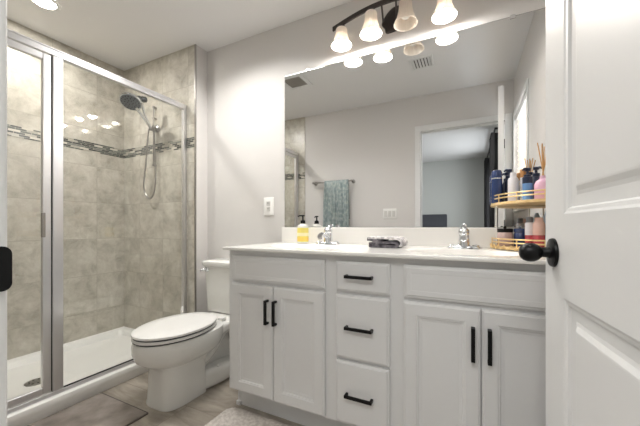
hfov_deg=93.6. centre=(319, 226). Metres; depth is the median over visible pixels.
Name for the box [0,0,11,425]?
door frame
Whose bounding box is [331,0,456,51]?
vanity light
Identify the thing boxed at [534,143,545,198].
reed diffuser
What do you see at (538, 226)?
shampoo bottle
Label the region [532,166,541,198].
pump bottle
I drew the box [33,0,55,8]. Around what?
diffuser
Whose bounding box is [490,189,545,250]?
corner shelf
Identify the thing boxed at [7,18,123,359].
wall
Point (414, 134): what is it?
wall mirror
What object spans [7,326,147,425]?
shower pan
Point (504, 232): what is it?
jar
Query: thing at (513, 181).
lotion bottle
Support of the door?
in the wall
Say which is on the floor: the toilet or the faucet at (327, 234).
the toilet
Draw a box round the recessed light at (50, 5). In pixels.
[30,0,60,11]
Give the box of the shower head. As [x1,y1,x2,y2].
[119,92,159,198]
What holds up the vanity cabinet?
on the floor
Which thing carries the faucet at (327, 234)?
on the countertop at (428, 243)
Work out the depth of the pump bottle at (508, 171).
1.47 m
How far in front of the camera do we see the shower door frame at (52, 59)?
1.63 m
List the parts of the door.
knob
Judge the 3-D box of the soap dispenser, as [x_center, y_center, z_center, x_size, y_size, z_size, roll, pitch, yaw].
[-0.110,0.019,1.944,0.074,0.185,0.074,0,0,26]
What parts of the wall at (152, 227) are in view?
tile edge trim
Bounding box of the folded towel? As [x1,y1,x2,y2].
[367,236,407,247]
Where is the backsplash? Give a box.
[282,227,514,247]
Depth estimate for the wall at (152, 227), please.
2.52 m
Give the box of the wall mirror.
[285,8,545,227]
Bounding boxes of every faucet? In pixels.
[316,224,339,244]
[447,223,481,248]
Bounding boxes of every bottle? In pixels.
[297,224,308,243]
[491,170,501,202]
[504,169,511,201]
[508,172,518,200]
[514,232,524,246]
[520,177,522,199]
[522,168,532,199]
[525,217,532,242]
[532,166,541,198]
[532,217,544,246]
[534,175,545,198]
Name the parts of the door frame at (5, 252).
strike plate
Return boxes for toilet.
[131,258,229,411]
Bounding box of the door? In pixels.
[519,0,639,425]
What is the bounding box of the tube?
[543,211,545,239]
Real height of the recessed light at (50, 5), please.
0.007 m
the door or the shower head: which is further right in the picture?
the door
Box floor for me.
[28,371,303,425]
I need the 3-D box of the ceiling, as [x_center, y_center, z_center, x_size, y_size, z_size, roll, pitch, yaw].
[-0.666,-1.477,1.411,3.450,0.100,1.875,0,0,26]
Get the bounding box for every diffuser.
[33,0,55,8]
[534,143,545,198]
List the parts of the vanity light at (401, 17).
lamp shade, lamp shade, support arm, support arm, lamp shade, lamp shade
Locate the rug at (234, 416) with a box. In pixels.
[204,407,288,425]
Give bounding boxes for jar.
[497,226,512,245]
[514,225,524,246]
[520,169,525,199]
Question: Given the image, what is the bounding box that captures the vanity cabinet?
[230,250,545,425]
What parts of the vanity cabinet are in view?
cabinet door, bar pull, bar pull, false drawer, cabinet door, bar pull, bar pull, bar pull, drawer, drawer, drawer, cabinet door, bar pull, false drawer, bar pull, cabinet door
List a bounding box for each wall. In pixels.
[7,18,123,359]
[124,44,206,328]
[207,0,545,312]
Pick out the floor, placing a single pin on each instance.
(200, 411)
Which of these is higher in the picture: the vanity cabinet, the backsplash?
the backsplash
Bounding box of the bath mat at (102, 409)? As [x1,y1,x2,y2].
[30,393,147,425]
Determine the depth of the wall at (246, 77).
2.21 m
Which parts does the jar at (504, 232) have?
lid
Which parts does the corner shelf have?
shelf post, shelf, shelf, gold rail, gold rail, gold rail, gold rail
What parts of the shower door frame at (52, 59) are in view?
shower door, door handle, post, header rail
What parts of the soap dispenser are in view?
label panel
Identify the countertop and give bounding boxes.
[222,227,545,264]
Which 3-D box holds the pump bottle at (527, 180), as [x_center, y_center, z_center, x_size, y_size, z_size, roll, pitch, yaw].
[0.942,-0.190,1.369,0.045,0.152,0.045,0,0,26]
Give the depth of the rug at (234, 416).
1.54 m
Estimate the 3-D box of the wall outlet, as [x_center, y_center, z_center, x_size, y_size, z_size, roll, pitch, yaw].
[-0.374,-0.144,2.185,0.088,0.132,0.009,0,0,26]
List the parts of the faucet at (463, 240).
spout, lever handle, plate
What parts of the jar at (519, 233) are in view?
lid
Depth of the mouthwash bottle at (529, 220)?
1.36 m
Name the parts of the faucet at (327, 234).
spout, plate, lever handle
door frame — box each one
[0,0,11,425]
[7,28,186,413]
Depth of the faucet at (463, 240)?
1.50 m
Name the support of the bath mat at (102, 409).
on the floor
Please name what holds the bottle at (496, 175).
on the corner shelf
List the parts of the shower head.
hand shower handle, shower arm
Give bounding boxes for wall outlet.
[264,197,273,215]
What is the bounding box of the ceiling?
[7,0,352,70]
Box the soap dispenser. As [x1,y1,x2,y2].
[297,215,308,243]
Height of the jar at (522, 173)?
0.160 m

